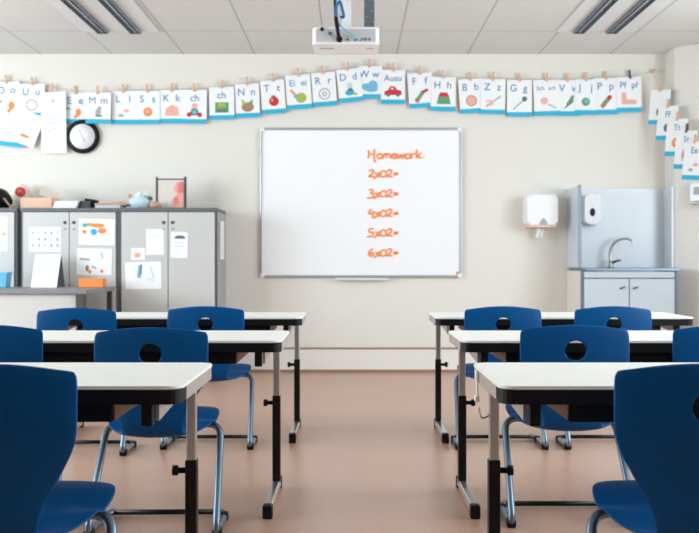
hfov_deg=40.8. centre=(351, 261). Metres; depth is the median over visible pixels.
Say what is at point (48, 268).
calendar
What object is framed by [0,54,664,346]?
wall
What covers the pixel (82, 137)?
wall clock
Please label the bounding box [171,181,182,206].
picture
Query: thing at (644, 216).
panel
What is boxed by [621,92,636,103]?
picture
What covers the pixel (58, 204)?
paper stack
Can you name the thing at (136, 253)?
paper sheet
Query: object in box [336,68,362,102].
card
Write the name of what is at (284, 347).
trim
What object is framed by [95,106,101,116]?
picture
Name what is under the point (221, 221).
paper sheet
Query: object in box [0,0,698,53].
ceiling
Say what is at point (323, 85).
card
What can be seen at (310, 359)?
baseboard
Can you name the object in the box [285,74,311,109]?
card
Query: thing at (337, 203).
whiteboard
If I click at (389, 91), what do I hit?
picture
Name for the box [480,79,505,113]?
card
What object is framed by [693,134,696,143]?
clothespin
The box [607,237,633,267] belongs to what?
faucet
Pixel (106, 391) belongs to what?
school desk
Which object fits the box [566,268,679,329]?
base cabinet
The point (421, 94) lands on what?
picture
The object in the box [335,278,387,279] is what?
tray
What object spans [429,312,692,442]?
school desk
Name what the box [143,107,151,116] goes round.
picture
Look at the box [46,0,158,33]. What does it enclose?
recessed light
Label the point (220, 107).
picture
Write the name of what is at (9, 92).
card
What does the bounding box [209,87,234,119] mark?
card
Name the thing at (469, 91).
card
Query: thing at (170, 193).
picture frame
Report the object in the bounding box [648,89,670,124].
card
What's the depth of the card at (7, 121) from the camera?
7.83 m
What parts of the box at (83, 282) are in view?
lid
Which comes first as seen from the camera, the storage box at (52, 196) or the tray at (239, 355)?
the tray at (239, 355)
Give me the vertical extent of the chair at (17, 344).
0.705 m
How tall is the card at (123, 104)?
0.276 m
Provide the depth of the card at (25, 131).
7.82 m
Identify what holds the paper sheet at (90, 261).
attached to the cabinet at (67, 219)
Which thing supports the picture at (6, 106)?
attached to the card at (9, 92)
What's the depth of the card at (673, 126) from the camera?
7.54 m
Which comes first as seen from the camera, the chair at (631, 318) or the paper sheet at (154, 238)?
the chair at (631, 318)
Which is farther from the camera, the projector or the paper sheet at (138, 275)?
the paper sheet at (138, 275)
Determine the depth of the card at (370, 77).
7.84 m
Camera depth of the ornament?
7.47 m
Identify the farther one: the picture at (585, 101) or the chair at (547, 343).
the picture at (585, 101)
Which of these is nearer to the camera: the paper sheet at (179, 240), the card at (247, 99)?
the paper sheet at (179, 240)
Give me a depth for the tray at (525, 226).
7.68 m
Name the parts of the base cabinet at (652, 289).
panel, door, door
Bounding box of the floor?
[61,372,634,532]
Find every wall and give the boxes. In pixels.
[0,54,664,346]
[665,44,698,328]
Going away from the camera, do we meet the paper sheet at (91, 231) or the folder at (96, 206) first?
the paper sheet at (91, 231)
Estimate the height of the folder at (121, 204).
0.016 m
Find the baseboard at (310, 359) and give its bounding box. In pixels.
[238,349,475,369]
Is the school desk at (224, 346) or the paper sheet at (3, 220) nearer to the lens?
the school desk at (224, 346)
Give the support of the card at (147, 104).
hanging from the clothespin
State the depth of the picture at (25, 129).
7.82 m
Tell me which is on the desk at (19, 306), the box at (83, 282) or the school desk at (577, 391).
the box at (83, 282)
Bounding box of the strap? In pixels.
[474,370,479,401]
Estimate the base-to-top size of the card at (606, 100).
0.301 m
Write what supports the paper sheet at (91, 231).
attached to the cabinet at (67, 219)
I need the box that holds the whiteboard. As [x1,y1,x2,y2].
[260,127,461,279]
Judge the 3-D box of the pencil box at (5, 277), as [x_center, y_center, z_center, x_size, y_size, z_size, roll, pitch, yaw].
[-2.645,0.133,7.100,0.126,0.117,0.106,0,0,0]
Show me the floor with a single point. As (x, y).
(368, 454)
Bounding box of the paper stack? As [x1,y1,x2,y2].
[53,201,79,207]
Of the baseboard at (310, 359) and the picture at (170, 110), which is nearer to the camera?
the picture at (170, 110)
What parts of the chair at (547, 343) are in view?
frame, seat, backrest, frame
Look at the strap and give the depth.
2.49 m
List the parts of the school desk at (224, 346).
rail, rail, knob, leg, rail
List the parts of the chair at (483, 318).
frame, seat, backrest, frame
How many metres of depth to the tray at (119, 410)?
2.22 m
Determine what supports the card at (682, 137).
hanging from the clothespin at (687, 124)
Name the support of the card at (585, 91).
hanging from the clothespin
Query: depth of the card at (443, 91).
7.83 m
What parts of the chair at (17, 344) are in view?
backrest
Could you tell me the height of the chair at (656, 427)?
0.716 m
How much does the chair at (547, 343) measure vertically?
0.705 m
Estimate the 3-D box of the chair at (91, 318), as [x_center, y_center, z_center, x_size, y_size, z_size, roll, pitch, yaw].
[-1.300,0.567,4.612,0.458,0.705,0.398,0,0,0]
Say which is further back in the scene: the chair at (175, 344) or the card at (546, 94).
the card at (546, 94)
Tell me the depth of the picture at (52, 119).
7.82 m
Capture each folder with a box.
[95,203,128,206]
[95,205,125,207]
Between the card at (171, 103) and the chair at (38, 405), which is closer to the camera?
the chair at (38, 405)
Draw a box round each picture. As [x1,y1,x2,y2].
[0,100,13,112]
[20,124,30,137]
[26,99,37,110]
[49,116,56,130]
[66,107,80,118]
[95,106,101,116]
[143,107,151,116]
[165,105,178,115]
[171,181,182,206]
[187,103,201,116]
[215,102,228,112]
[242,99,253,111]
[269,95,278,105]
[290,89,306,102]
[319,88,329,99]
[345,82,357,94]
[362,80,377,91]
[384,86,401,96]
[415,88,427,102]
[437,92,449,103]
[466,95,476,105]
[485,96,500,107]
[513,96,526,109]
[541,97,556,107]
[563,95,573,109]
[582,98,589,105]
[600,95,611,107]
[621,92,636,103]
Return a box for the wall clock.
[66,120,99,153]
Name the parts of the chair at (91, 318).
backrest, frame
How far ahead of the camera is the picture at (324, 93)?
7.84 m
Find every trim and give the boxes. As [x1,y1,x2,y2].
[250,370,458,371]
[283,347,457,348]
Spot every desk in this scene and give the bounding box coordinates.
[0,287,114,329]
[0,362,211,532]
[42,330,289,518]
[68,312,305,442]
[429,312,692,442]
[449,330,673,518]
[474,362,698,532]
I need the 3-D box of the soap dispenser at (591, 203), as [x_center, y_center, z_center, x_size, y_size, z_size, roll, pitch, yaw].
[1.987,-0.430,7.802,0.130,0.260,0.098,0,0,0]
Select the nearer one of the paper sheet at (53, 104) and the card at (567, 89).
the paper sheet at (53, 104)
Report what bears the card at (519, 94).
hanging from the clothespin
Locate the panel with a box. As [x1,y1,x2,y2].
[567,185,673,267]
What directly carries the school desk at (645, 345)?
on the floor
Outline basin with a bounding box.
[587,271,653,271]
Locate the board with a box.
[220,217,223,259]
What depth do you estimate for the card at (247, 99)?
7.83 m
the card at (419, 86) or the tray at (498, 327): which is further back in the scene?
the card at (419, 86)
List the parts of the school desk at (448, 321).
rail, leg, rail, rail, rail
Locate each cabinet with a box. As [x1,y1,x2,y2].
[0,208,19,286]
[20,208,118,311]
[119,208,225,311]
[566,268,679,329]
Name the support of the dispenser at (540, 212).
attached to the wall at (506, 160)
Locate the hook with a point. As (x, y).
(479, 411)
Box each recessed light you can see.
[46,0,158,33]
[558,0,671,33]
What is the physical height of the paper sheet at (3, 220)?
0.267 m
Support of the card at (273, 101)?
hanging from the string
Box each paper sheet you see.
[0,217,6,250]
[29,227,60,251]
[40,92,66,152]
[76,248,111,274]
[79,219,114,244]
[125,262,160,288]
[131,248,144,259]
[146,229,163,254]
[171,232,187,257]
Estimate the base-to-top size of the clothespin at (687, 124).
0.075 m
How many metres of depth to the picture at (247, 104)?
7.83 m
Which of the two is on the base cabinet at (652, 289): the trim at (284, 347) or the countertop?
the countertop
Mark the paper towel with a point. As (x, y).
(540, 231)
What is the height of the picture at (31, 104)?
0.097 m
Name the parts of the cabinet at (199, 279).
door, door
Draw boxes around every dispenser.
[523,195,557,238]
[582,194,600,225]
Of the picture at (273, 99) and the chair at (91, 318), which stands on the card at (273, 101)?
the picture at (273, 99)
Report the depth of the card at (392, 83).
7.83 m
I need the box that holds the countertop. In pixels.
[570,268,679,270]
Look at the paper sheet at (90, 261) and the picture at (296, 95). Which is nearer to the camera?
the paper sheet at (90, 261)
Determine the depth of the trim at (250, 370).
7.84 m
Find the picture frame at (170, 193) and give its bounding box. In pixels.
[156,177,186,207]
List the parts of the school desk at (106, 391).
rail, rail, knob, leg, rail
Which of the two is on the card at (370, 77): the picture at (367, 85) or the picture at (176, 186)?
the picture at (367, 85)
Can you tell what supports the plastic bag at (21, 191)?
on the cabinet at (8, 259)
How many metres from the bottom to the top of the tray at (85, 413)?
0.078 m
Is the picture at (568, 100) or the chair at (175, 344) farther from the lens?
the picture at (568, 100)
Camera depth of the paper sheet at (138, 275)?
7.38 m
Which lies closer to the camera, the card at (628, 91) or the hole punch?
the hole punch
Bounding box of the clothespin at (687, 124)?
[685,123,688,132]
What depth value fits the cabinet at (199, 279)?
7.38 m
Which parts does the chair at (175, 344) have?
frame, backrest, seat, frame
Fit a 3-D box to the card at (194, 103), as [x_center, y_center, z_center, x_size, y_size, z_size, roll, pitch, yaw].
[-1.311,-1.294,7.831,0.200,0.280,0.004,1,0,0]
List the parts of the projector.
connector panel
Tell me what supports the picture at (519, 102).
on the card at (519, 94)
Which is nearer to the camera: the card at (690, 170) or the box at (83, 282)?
the box at (83, 282)
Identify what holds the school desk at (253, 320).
on the floor
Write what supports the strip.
on the floor
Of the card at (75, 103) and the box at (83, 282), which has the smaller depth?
the box at (83, 282)
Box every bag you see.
[0,188,15,207]
[11,184,32,207]
[128,191,152,207]
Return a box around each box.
[0,272,12,287]
[20,186,62,207]
[78,278,105,286]
[687,183,698,204]
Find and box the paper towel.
[536,228,543,238]
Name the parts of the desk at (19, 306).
panel, leg, leg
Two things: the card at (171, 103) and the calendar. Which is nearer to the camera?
the calendar
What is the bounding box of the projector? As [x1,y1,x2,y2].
[313,0,378,54]
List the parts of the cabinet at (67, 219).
door, door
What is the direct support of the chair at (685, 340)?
on the floor
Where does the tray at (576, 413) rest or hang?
on the school desk at (577, 391)
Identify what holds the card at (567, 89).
hanging from the clothespin
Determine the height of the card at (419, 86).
0.302 m
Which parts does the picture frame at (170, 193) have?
post, post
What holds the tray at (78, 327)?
on the school desk at (253, 320)
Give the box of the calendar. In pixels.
[31,254,64,286]
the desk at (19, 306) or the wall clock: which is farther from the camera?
the wall clock
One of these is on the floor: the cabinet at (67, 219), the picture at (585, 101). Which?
the cabinet at (67, 219)
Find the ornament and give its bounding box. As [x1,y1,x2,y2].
[150,201,160,207]
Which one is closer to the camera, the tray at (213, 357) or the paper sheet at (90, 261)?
the tray at (213, 357)
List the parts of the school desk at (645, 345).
rail, leg, knob, rail, rail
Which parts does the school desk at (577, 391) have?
rail, leg, knob, rail, rail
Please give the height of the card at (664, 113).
0.295 m
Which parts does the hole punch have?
lever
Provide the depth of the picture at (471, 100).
7.83 m
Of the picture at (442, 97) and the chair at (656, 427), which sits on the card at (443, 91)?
the picture at (442, 97)
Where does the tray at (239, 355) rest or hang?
on the school desk at (224, 346)
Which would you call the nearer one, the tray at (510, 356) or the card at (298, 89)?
the tray at (510, 356)
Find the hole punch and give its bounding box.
[80,198,98,207]
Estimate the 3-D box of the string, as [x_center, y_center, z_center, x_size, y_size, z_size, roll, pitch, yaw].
[-0.342,-1.530,7.842,5.690,0.230,0.004,0,0,0]
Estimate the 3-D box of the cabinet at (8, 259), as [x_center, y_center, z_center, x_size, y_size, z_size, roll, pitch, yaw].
[-3.011,0.247,7.617,0.758,1.345,0.490,0,0,0]
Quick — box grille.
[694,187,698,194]
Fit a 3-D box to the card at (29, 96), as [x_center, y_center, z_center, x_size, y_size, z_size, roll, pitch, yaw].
[-2.668,-1.346,7.831,0.217,0.276,0.003,0,0,0]
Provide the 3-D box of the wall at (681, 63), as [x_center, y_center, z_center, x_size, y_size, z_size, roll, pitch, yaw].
[3.160,-0.410,7.289,1.080,2.660,1.254,0,0,0]
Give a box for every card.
[0,81,18,114]
[0,113,22,147]
[9,108,44,147]
[19,84,44,115]
[66,92,85,122]
[85,92,110,123]
[112,91,135,123]
[136,91,159,123]
[160,90,182,122]
[182,90,206,123]
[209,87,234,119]
[235,83,259,117]
[260,79,285,113]
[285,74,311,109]
[311,72,336,106]
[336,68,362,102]
[358,66,381,98]
[381,70,404,103]
[407,72,431,107]
[430,77,455,110]
[458,78,481,113]
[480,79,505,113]
[507,80,531,116]
[533,79,559,115]
[556,80,579,115]
[575,79,596,114]
[593,78,618,113]
[616,77,641,111]
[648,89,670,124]
[656,105,678,139]
[664,118,687,155]
[673,130,697,168]
[681,142,698,179]
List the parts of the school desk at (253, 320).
rail, leg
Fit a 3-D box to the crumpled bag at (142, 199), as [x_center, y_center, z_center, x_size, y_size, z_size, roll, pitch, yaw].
[-1.703,-0.498,7.562,0.198,0.144,0.122,0,0,0]
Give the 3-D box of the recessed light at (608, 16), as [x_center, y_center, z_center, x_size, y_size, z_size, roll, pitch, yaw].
[1.829,-1.724,6.470,0.570,0.029,1.180,0,0,0]
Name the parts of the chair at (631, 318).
frame, backrest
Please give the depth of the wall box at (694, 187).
7.46 m
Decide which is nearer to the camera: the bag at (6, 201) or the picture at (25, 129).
the bag at (6, 201)
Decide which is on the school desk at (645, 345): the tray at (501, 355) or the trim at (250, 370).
the tray at (501, 355)
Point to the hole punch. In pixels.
(88, 203)
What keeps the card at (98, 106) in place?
hanging from the clothespin
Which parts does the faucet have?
spout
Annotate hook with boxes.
[478,407,488,418]
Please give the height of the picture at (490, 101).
0.099 m
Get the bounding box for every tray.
[43,352,236,363]
[77,326,269,329]
[77,405,113,421]
[114,405,136,419]
[236,352,248,362]
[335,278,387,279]
[490,352,505,361]
[496,326,660,329]
[506,352,672,361]
[524,225,556,227]
[548,405,568,419]
[568,405,698,421]
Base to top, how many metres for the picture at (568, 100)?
0.124 m
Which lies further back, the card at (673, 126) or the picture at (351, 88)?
the picture at (351, 88)
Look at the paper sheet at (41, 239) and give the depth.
7.38 m
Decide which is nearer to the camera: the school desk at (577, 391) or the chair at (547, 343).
the school desk at (577, 391)
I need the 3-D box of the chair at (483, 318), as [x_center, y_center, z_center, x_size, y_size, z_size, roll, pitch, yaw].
[0.735,0.567,4.757,0.458,0.705,0.398,0,0,0]
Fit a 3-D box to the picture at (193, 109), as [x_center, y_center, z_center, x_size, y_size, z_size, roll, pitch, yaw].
[-1.312,-1.266,7.830,0.128,0.117,0.002,1,0,0]
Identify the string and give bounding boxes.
[12,65,650,91]
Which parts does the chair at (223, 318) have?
frame, backrest, seat, frame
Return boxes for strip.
[17,212,20,286]
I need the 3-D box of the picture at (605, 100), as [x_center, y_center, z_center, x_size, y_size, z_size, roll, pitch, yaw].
[2.116,-1.335,7.835,0.100,0.113,0.002,0,0,0]
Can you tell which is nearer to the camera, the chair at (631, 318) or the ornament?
the chair at (631, 318)
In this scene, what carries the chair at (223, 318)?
on the floor
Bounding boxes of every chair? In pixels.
[0,325,62,479]
[0,364,116,532]
[36,308,136,455]
[83,327,228,532]
[160,306,257,449]
[451,306,548,449]
[501,325,630,527]
[555,306,651,449]
[586,364,698,532]
[673,326,698,361]
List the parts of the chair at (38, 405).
backrest, seat, frame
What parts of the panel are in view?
panel, panel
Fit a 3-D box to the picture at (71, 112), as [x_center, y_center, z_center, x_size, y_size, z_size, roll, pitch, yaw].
[-2.328,-1.246,7.857,0.128,0.098,0.002,0,0,0]
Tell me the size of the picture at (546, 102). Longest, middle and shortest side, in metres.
0.133 x 0.099 x 0.001 m

